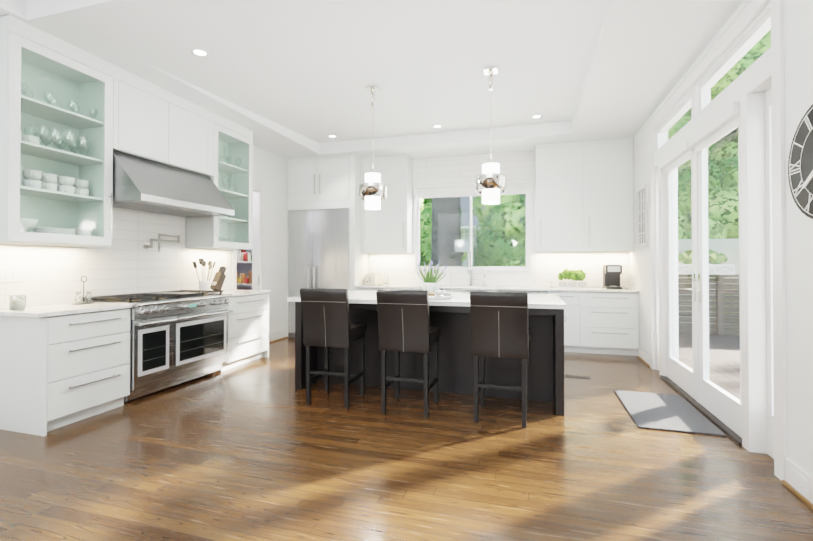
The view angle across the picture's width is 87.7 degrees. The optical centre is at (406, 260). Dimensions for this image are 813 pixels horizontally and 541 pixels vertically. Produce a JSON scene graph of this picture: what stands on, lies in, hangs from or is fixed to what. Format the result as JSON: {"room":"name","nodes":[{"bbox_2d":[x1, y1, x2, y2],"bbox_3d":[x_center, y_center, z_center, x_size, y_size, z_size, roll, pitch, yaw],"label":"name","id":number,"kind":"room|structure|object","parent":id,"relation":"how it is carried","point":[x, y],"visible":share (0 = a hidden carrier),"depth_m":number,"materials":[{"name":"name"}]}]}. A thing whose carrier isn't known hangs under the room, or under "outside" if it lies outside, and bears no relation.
{"room":"kitchen","nodes":[
{"label":"kitchen","id":0,"kind":"room"},
{"bbox_2d":[5,145,286,332],"bbox_3d":[-3.502,-0.404,2.849,0.140,3.400,11.140,0,-1,16],"label":"wall","id":1,"kind":"structure","parent":0,"point":[270,171],"depth_m":7.04,"materials":[{"name":"white paint"}]},
{"bbox_2d":[0,208,231,308],"bbox_3d":[-2.905,-0.320,4.612,0.007,1.434,2.922,0,-1,16],"label":"tiled wall","id":2,"kind":"structure","parent":1,"relation":"attached to","point":[126,262],"depth_m":4.37,"materials":[{"name":"white tile"}]},
{"bbox_2d":[0,267,19,281],"bbox_3d":[-3.240,0.112,3.440,0.010,0.120,0.170,0,-1,16],"label":"light switch","id":3,"kind":"object","parent":2,"relation":"attached to","point":[9,274],"visible":1,"depth_m":3.45,"materials":[{"name":"white plastic"}]},
{"bbox_2d":[143,233,179,251],"bbox_3d":[-2.767,-0.198,4.811,0.144,0.205,0.424,0,-1,16],"label":"pot filler","id":4,"kind":"object","parent":2,"relation":"attached to","point":[147,246],"visible":1,"depth_m":4.68,"materials":[{"name":"silver metal"}]},
{"bbox_2d":[76,63,171,165],"bbox_3d":[-2.798,-1.415,4.235,0.407,0.769,0.617,0,-1,16],"label":"upper cabinet","id":5,"kind":"object","parent":1,"relation":"attached to","point":[137,116],"depth_m":3.97,"materials":[{"name":"white wood"}]},
{"bbox_2d":[20,166,88,195],"label":"bowls","id":6,"kind":"object","parent":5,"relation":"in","point":[78,186],"depth_m":3.52,"materials":[{"name":"white ceramic"}]},
{"bbox_2d":[21,125,90,155],"label":"glasses","id":7,"kind":"object","parent":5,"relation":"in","point":[29,138],"depth_m":3.61,"materials":[{"name":"clear glass"}]},
{"bbox_2d":[20,218,92,235],"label":"plate","id":8,"kind":"object","parent":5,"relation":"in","point":[26,224],"depth_m":3.46,"materials":[{"name":"white ceramic"}]},
{"bbox_2d":[113,150,234,217],"bbox_3d":[-2.552,-0.776,4.494,0.726,0.499,1.245,0,-1,16],"label":"range hood","id":9,"kind":"object","parent":1,"relation":"attached to","point":[144,185],"visible":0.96,"depth_m":4.24,"materials":[{"name":"silver metal"}]},
{"bbox_2d":[172,93,211,174],"bbox_3d":[-2.631,-1.410,4.803,0.407,0.769,0.567,0,-1,16],"label":"upper cabinet","id":10,"kind":"object","parent":1,"relation":"attached to","point":[191,122],"depth_m":4.76,"materials":[{"name":"white wood"}]},
{"bbox_2d":[219,146,230,163],"label":"glasses","id":11,"kind":"object","parent":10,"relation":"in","point":[225,160],"depth_m":5.53,"materials":[{"name":"clear glass"}]},
{"bbox_2d":[218,237,236,241],"bbox_3d":[-2.427,-0.240,5.516,0.240,0.130,0.592,0,-1,16],"label":"plate","id":12,"kind":"object","parent":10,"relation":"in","point":[224,240],"depth_m":5.58,"materials":[{"name":"white ceramic"}]},
{"bbox_2d":[218,175,236,192],"label":"glasses","id":13,"kind":"object","parent":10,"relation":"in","point":[225,185],"depth_m":5.63,"materials":[{"name":"clear glass"}]},
{"bbox_2d":[232,183,264,289],"bbox_3d":[-2.444,0.067,6.401,0.158,2.525,0.750,0,-1,16],"label":"door frame","id":14,"kind":"structure","parent":1,"relation":"attached to","point":[258,256],"depth_m":6.67,"materials":[{"name":"white wood"}]},
{"bbox_2d":[269,329,287,342],"bbox_3d":[-2.170,1.260,7.049,0.032,0.150,0.660,0,-1,16],"label":"baseboard","id":15,"kind":"structure","parent":1,"relation":"attached to","point":[277,335],"depth_m":7.08,"materials":[{"name":"white wood"}]},
{"bbox_2d":[237,249,251,289],"bbox_3d":[-3.131,-0.129,6.652,1.300,3.080,1.750,0,-1,16],"label":"bookshelf","id":16,"kind":"object","parent":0,"point":[244,268],"depth_m":7.36,"materials":[{"name":"white paint"}]},
{"bbox_2d":[237,261,251,284],"bbox_3d":[-2.754,-0.091,7.170,0.866,1.955,0.338,0,-1,16],"label":"shelf","id":17,"kind":"object","parent":16,"relation":"attached to","point":[244,262],"depth_m":6.96,"materials":[{"name":"white"}]},
{"bbox_2d":[237,250,251,283],"bbox_3d":[-3.078,-0.222,6.645,1.105,2.155,1.360,0,-1,16],"label":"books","id":18,"kind":"object","parent":17,"relation":"on","point":[243,255],"visible":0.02,"depth_m":7.01,"materials":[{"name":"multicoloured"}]},
{"bbox_2d":[0,0,743,159],"bbox_3d":[-0.788,-2.016,2.064,5.920,0.390,11.140,0,-1,16],"label":"ceiling","id":19,"kind":"structure","parent":0,"point":[288,79],"depth_m":3.89,"materials":[{"name":"white paint"}]},
{"bbox_2d":[190,48,208,56],"bbox_3d":[-1.794,-1.807,3.672,0.148,0.005,0.148,0,-1,7],"label":"recessed light","id":20,"kind":"object","parent":19,"relation":"in","point":[199,52],"depth_m":3.67,"materials":[{"name":"white"}]},
{"bbox_2d":[359,85,386,209],"bbox_3d":[-0.363,-1.213,4.558,0.300,1.309,0.300,0,-1,16],"label":"pendant light","id":21,"kind":"object","parent":19,"relation":"hanging from","point":[372,191],"visible":1,"depth_m":4.48,"materials":[{"name":"white glass"}]},
{"bbox_2d":[475,66,506,203],"bbox_3d":[0.823,-1.215,4.125,0.300,1.305,0.300,0,-1,16],"label":"pendant light","id":22,"kind":"object","parent":19,"relation":"hanging from","point":[490,183],"visible":1,"depth_m":4.05,"materials":[{"name":"white glass"}]},
{"bbox_2d":[531,115,541,118],"bbox_3d":[1.755,-1.944,5.702,0.148,0.005,0.148,0,-1,7],"label":"recessed light","id":23,"kind":"object","parent":19,"relation":"in","point":[534,116],"depth_m":5.70,"materials":[{"name":"white"}]},
{"bbox_2d":[0,338,812,540],"bbox_3d":[-0.788,1.329,2.033,5.920,0.080,11.140,0,-1,16],"label":"floor","id":24,"kind":"structure","parent":0,"point":[259,449],"depth_m":2.61,"materials":[{"name":"brown wood"}]},
{"bbox_2d":[0,310,130,435],"bbox_3d":[-2.879,0.865,3.552,0.627,0.876,0.699,0,-1,16],"label":"base cabinet","id":25,"kind":"object","parent":24,"relation":"on","point":[61,365],"depth_m":3.26,"materials":[{"name":"white wood"}]},
{"bbox_2d":[0,302,131,317],"bbox_3d":[-2.877,0.402,3.528,0.647,0.030,0.751,0,-1,16],"label":"countertop","id":26,"kind":"structure","parent":25,"relation":"on","point":[32,311],"depth_m":3.37,"materials":[{"name":"white stone"}]},
{"bbox_2d":[9,295,26,310],"bbox_3d":[-3.034,0.326,3.299,0.104,0.115,0.104,0,-1,16],"label":"candle jar","id":27,"kind":"object","parent":26,"relation":"on","point":[15,304],"visible":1,"depth_m":3.27,"materials":[{"name":"white glass"}]},
{"bbox_2d":[72,276,92,304],"bbox_3d":[-2.913,0.263,3.816,0.080,0.252,0.150,0,-1,16],"label":"caddy","id":28,"kind":"object","parent":26,"relation":"on","point":[83,298],"visible":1,"depth_m":3.81,"materials":[{"name":"grey metal"}]},
{"bbox_2d":[80,290,232,403],"bbox_3d":[-2.552,0.829,4.471,0.736,0.965,1.240,0,-1,16],"label":"range","id":29,"kind":"object","parent":24,"relation":"on","point":[178,337],"visible":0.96,"depth_m":4.24,"materials":[{"name":"silver metal"}]},
{"bbox_2d":[218,294,268,371],"bbox_3d":[-2.307,0.883,5.490,0.627,0.876,0.846,0,-1,16],"label":"base cabinet","id":30,"kind":"object","parent":24,"relation":"on","point":[248,323],"depth_m":5.38,"materials":[{"name":"white wood"}]},
{"bbox_2d":[214,290,270,297],"bbox_3d":[-2.296,0.420,5.498,0.647,0.030,0.861,0,-1,16],"label":"countertop","id":31,"kind":"structure","parent":30,"relation":"on","point":[234,294],"depth_m":5.39,"materials":[{"name":"white stone"}]},
{"bbox_2d":[192,258,215,290],"bbox_3d":[-2.518,0.186,5.250,0.220,0.432,0.290,0,-1,16],"label":"utensil crock","id":32,"kind":"object","parent":31,"relation":"on","point":[204,285],"visible":0.81,"depth_m":5.21,"materials":[{"name":"white ceramic"}]},
{"bbox_2d":[210,266,225,291],"bbox_3d":[-2.445,0.237,5.509,0.090,0.334,0.218,0,-1,16],"label":"knife block","id":33,"kind":"object","parent":31,"relation":"on","point":[218,280],"visible":0.94,"depth_m":5.47,"materials":[{"name":"brown wood"}]},
{"bbox_2d":[288,209,348,337],"bbox_3d":[-1.435,0.234,7.455,1.145,2.210,0.684,0,-1,16],"label":"refrigerator","id":34,"kind":"object","parent":24,"relation":"on","point":[318,248],"visible":0.48,"depth_m":7.20,"materials":[{"name":"silver metal"}]},
{"bbox_2d":[300,288,366,408],"bbox_3d":[-0.668,0.776,3.950,0.456,1.060,0.548,0,-1,16],"label":"bar stool","id":35,"kind":"object","parent":24,"relation":"on","point":[327,324],"visible":1,"depth_m":3.75,"materials":[{"name":"brown leather"}]},
{"bbox_2d":[355,289,394,290],"bbox_3d":[-0.438,0.899,7.203,0.691,0.876,0.608,0,-1,16],"label":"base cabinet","id":36,"kind":"object","parent":24,"relation":"on","point":[355,289],"depth_m":6.93,"materials":[{"name":"white"}]},
{"bbox_2d":[376,290,440,417],"bbox_3d":[0.030,0.774,3.733,0.440,1.060,0.535,0,-1,16],"label":"bar stool","id":37,"kind":"object","parent":24,"relation":"on","point":[404,321],"visible":1,"depth_m":3.53,"materials":[{"name":"brown leather"}]},
{"bbox_2d":[295,302,566,414],"bbox_3d":[0.296,0.864,4.522,2.614,0.896,1.240,0,-1,16],"label":"kitchen island","id":38,"kind":"object","parent":24,"relation":"on","point":[451,318],"depth_m":4.16,"materials":[{"name":"black wood"}]},
{"bbox_2d":[287,290,566,309],"bbox_3d":[0.246,0.396,4.541,2.670,0.040,1.280,0,-1,16],"label":"island countertop","id":39,"kind":"structure","parent":38,"relation":"on","point":[535,301],"depth_m":4.07,"materials":[{"name":"white stone"}]},
{"bbox_2d":[417,260,446,292],"bbox_3d":[0.282,0.185,4.949,0.373,0.389,0.362,0,-1,16],"label":"plant","id":40,"kind":"object","parent":39,"relation":"on","point":[431,281],"visible":1,"depth_m":4.90,"materials":[{"name":"green plant"}]},
{"bbox_2d":[428,293,452,298],"bbox_3d":[0.270,0.356,4.284,0.400,0.035,0.400,0,-1,16],"label":"decorative tray","id":41,"kind":"object","parent":39,"relation":"on","point":[447,296],"visible":0.54,"depth_m":4.11,"materials":[{"name":"white mirror"}]},
{"bbox_2d":[421,287,445,295],"bbox_3d":[0.284,0.322,4.222,0.217,0.087,0.109,0,-1,-23],"label":"decorative jar","id":42,"kind":"object","parent":41,"relation":"on","point":[440,292],"depth_m":4.21,"materials":[{"name":"white ceramic"}]},
{"bbox_2d":[436,289,498,292],"bbox_3d":[0.996,0.895,6.779,0.939,0.876,0.608,0,-1,16],"label":"base cabinet","id":43,"kind":"object","parent":24,"relation":"on","point":[447,290],"depth_m":6.49,"materials":[{"name":"white"}]},
{"bbox_2d":[470,291,529,427],"bbox_3d":[0.790,0.772,3.520,0.450,1.060,0.544,0,-1,16],"label":"bar stool","id":44,"kind":"object","parent":24,"relation":"on","point":[499,324],"visible":1,"depth_m":3.32,"materials":[{"name":"brown leather"}]},
{"bbox_2d":[499,289,522,290],"bbox_3d":[1.840,0.894,6.687,0.731,0.876,0.307,0,-1,16],"label":"base cabinet","id":45,"kind":"object","parent":24,"relation":"on","point":[499,289],"depth_m":6.28,"materials":[{"name":"white"}]},
{"bbox_2d":[548,293,582,352],"bbox_3d":[2.354,0.891,6.379,0.430,0.876,0.608,0,-1,16],"label":"base cabinet","id":46,"kind":"object","parent":24,"relation":"on","point":[573,326],"depth_m":6.06,"materials":[{"name":"white wood"}]},
{"bbox_2d":[497,290,547,293],"bbox_3d":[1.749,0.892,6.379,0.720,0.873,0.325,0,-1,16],"label":"dishwasher","id":47,"kind":"object","parent":46,"relation":"in","point":[537,292],"visible":0.12,"depth_m":6.26,"materials":[{"name":"white metal"}]},
{"bbox_2d":[565,375,589,378],"bbox_3d":[1.931,1.311,4.781,0.260,0.005,0.110,0,-1,16],"label":"floor vent","id":48,"kind":"object","parent":24,"relation":"in","point":[577,376],"visible":1,"depth_m":4.78,"materials":[{"name":"brown metal"}]},
{"bbox_2d":[583,293,638,355],"bbox_3d":[2.923,0.890,6.211,0.756,0.876,0.608,0,-1,16],"label":"base cabinet","id":49,"kind":"object","parent":24,"relation":"on","point":[601,321],"depth_m":5.92,"materials":[{"name":"white wood"}]},
{"bbox_2d":[355,285,638,292],"bbox_3d":[1.255,0.431,6.697,4.228,0.030,0.628,0,-1,16],"label":"countertop","id":50,"kind":"structure","parent":49,"relation":"on","point":[550,290],"depth_m":6.30,"materials":[{"name":"white stone"}]},
{"bbox_2d":[365,274,380,284],"bbox_3d":[-0.587,0.327,7.389,0.190,0.192,0.300,0,-1,16],"label":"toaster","id":51,"kind":"object","parent":50,"relation":"on","point":[372,279],"visible":0.98,"depth_m":7.27,"materials":[{"name":"beige metal"}]},
{"bbox_2d":[382,273,389,284],"bbox_3d":[-0.364,0.320,7.370,0.140,0.204,0.140,0,-1,16],"label":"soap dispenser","id":52,"kind":"object","parent":50,"relation":"on","point":[386,281],"visible":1,"depth_m":7.34,"materials":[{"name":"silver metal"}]},
{"bbox_2d":[455,286,478,288],"bbox_3d":[1.001,0.554,6.798,0.883,0.238,0.424,0,-1,16],"label":"sink","id":53,"kind":"object","parent":50,"relation":"in","point":[456,287],"depth_m":6.58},
{"bbox_2d":[468,251,474,285],"bbox_3d":[1.066,0.129,6.927,0.110,0.578,0.250,0,-1,16],"label":"spring faucet","id":54,"kind":"object","parent":50,"relation":"on","point":[469,263],"visible":1,"depth_m":7.01,"materials":[{"name":"silver metal"}]},
{"bbox_2d":[483,275,486,285],"bbox_3d":[1.283,0.323,6.942,0.064,0.190,0.071,0,-1,16],"label":"soap bottle","id":55,"kind":"object","parent":50,"relation":"on","point":[484,282],"visible":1,"depth_m":6.92,"materials":[{"name":"white plastic"}]},
{"bbox_2d":[557,269,587,287],"bbox_3d":[2.558,0.269,6.531,0.436,0.290,0.151,0,-1,16],"label":"planter","id":56,"kind":"object","parent":50,"relation":"on","point":[577,277],"visible":1,"depth_m":6.48,"materials":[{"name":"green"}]},
{"bbox_2d":[603,264,624,288],"bbox_3d":[3.124,0.232,6.290,0.325,0.360,0.300,0,-1,16],"label":"coffee maker","id":57,"kind":"object","parent":50,"relation":"on","point":[611,275],"visible":0.98,"depth_m":6.27,"materials":[{"name":"black plastic"}]},
{"bbox_2d":[614,390,725,436],"bbox_3d":[2.221,1.297,3.679,0.580,0.014,1.000,0,-1,16],"label":"rug","id":58,"kind":"object","parent":24,"relation":"on","point":[665,412],"visible":0.98,"depth_m":3.57,"materials":[{"name":"grey fabric"}]},
{"bbox_2d":[368,151,628,287],"bbox_3d":[0.763,-0.363,7.273,5.820,3.400,0.160,0,-1,16],"label":"wall","id":59,"kind":"structure","parent":0,"point":[420,188],"depth_m":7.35,"materials":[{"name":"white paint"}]},
{"bbox_2d":[287,154,360,213],"bbox_3d":[-1.423,-1.322,7.513,1.153,0.893,0.608,0,-1,16],"label":"upper cabinet","id":60,"kind":"object","parent":59,"relation":"attached to","point":[324,183],"depth_m":7.19,"materials":[{"name":"white wood"}]},
{"bbox_2d":[361,155,412,252],"bbox_3d":[-0.336,-0.948,7.329,0.828,1.643,0.340,0,-1,16],"label":"upper cabinet","id":61,"kind":"object","parent":59,"relation":"attached to","point":[389,229],"depth_m":7.15,"materials":[{"name":"white wood"}]},
{"bbox_2d":[413,180,531,271],"bbox_3d":[1.081,-0.557,7.134,1.980,1.495,0.160,0,-1,16],"label":"window","id":62,"kind":"structure","parent":59,"relation":"in","point":[464,191],"depth_m":7.15,"materials":[{"name":"white wood"}]},
{"bbox_2d":[535,141,584,252],"bbox_3d":[2.347,-0.956,6.538,0.677,1.643,0.340,0,-1,16],"label":"upper cabinet","id":63,"kind":"object","parent":59,"relation":"attached to","point":[584,196],"depth_m":6.37,"materials":[{"name":"white wood"}]},
{"bbox_2d":[585,137,633,251],"bbox_3d":[2.997,-0.957,6.346,0.678,1.643,0.340,0,-1,16],"label":"upper cabinet","id":64,"kind":"object","parent":59,"relation":"attached to","point":[609,163],"depth_m":6.18,"materials":[{"name":"white wood"}]},
{"bbox_2d":[629,0,812,475],"bbox_3d":[1.936,-0.419,1.246,0.160,3.400,11.140,0,-1,16],"label":"wall","id":65,"kind":"structure","parent":0,"point":[798,58],"depth_m":2.40,"materials":[{"name":"white paint"}]},
{"bbox_2d":[637,183,648,247],"bbox_3d":[3.113,-0.579,5.581,0.030,0.800,0.480,0,-1,16],"label":"picture","id":66,"kind":"object","parent":65,"relation":"attached to","point":[642,218],"visible":1,"depth_m":5.57,"materials":[{"name":"white paint"}]},
{"bbox_2d":[637,346,649,366],"bbox_3d":[3.100,1.246,5.516,0.032,0.150,0.580,0,-1,16],"label":"baseboard","id":67,"kind":"structure","parent":65,"relation":"attached to","point":[644,356],"depth_m":5.50,"materials":[{"name":"white wood"}]},
{"bbox_2d":[654,2,773,458],"bbox_3d":[2.676,-0.159,3.840,0.200,2.928,2.696,0,-1,16],"label":"door unit","id":68,"kind":"structure","parent":65,"relation":"in","point":[742,102],"depth_m":3.28,"materials":[{"name":"white wood"}]},
{"bbox_2d":[648,0,786,480],"bbox_3d":[2.611,-0.217,3.860,0.025,3.045,2.910,0,-1,16],"label":"door frame","id":69,"kind":"structure","parent":65,"relation":"attached to","point":[747,12],"depth_m":2.53,"materials":[{"name":"white wood"}]},
{"bbox_2d":[782,458,812,508],"bbox_3d":[1.261,1.188,-0.718,0.032,0.150,6.620,0,-1,16],"label":"baseboard","id":70,"kind":"structure","parent":65,"relation":"attached to","point":[791,467],"depth_m":2.33,"materials":[{"name":"white wood"}]},
{"bbox_2d":[788,104,812,218],"bbox_3d":[2.079,-0.511,2.091,0.040,0.620,0.620,0,-1,16],"label":"wall clock","id":71,"kind":"object","parent":65,"relation":"attached to","point":[800,169],"visible":1,"depth_m":2.25,"materials":[{"name":"black wood"}]},
{"bbox_2d":[794,471,807,495],"bbox_3d":[2.149,1.211,2.304,0.006,0.080,0.120,0,-1,16],"label":"electrical outlet","id":72,"kind":"object","parent":65,"relation":"attached to","point":[800,482],"visible":1,"depth_m":2.29,"materials":[{"name":"white plastic"}]},
{"label":"outside","id":73,"kind":"structure","parent":0,"visible":0},
{"bbox_2d":[678,274,741,399],"bbox_3d":[5.064,0.828,3.575,4.505,1.230,8.800,0,-1,16],"label":"deck","id":74,"kind":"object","parent":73,"point":[725,375],"depth_m":7.69,"materials":[{"name":"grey wood"}]},
{"bbox_2d":[678,250,691,273],"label":"planter","id":75,"kind":"object","parent":74,"relation":"on","point":[683,256],"depth_m":7.87,"materials":[{"name":"grey"}]},
{"bbox_2d":[708,250,734,274],"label":"planter","id":76,"kind":"object","parent":74,"relation":"on","point":[719,268],"depth_m":7.71,"materials":[{"name":"grey"}]},
{"bbox_3d":[9.517,1.828,14.346,70.000,0.050,57.000,0,-1,16],"label":"ground","id":77,"kind":"structure","parent":73,"visible":0},
{"bbox_2d":[431,197,469,265],"bbox_3d":[1.056,-4.112,12.339,11.985,11.892,9.646,0,-1,16],"label":"building","id":78,"kind":"structure","parent":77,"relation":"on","point":[453,252],"depth_m":11.96,"materials":[{"name":"grey"}]},
{"bbox_2d":[420,194,525,266],"bbox_3d":[0.071,-3.892,19.910,19.755,12.852,21.025,0,-1,16],"label":"trees","id":79,"kind":"object","parent":77,"relation":"on","point":[495,229],"depth_m":12.29,"materials":[{"name":"green plant"}]},
{"bbox_2d":[460,194,525,265],"bbox_3d":[4.871,-0.838,20.710,4.500,5.400,6.170,0,-1,16],"label":"neighbouring house","id":80,"kind":"structure","parent":77,"relation":"on","point":[464,206],"depth_m":18.62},
{"bbox_2d":[668,29,770,323],"bbox_3d":[13.741,-4.076,16.360,10.178,11.896,16.264,0,-1,31],"label":"garden","id":81,"kind":"object","parent":77,"relation":"on","point":[757,49],"depth_m":12.76,"materials":[{"name":"green plant"}]}
]}

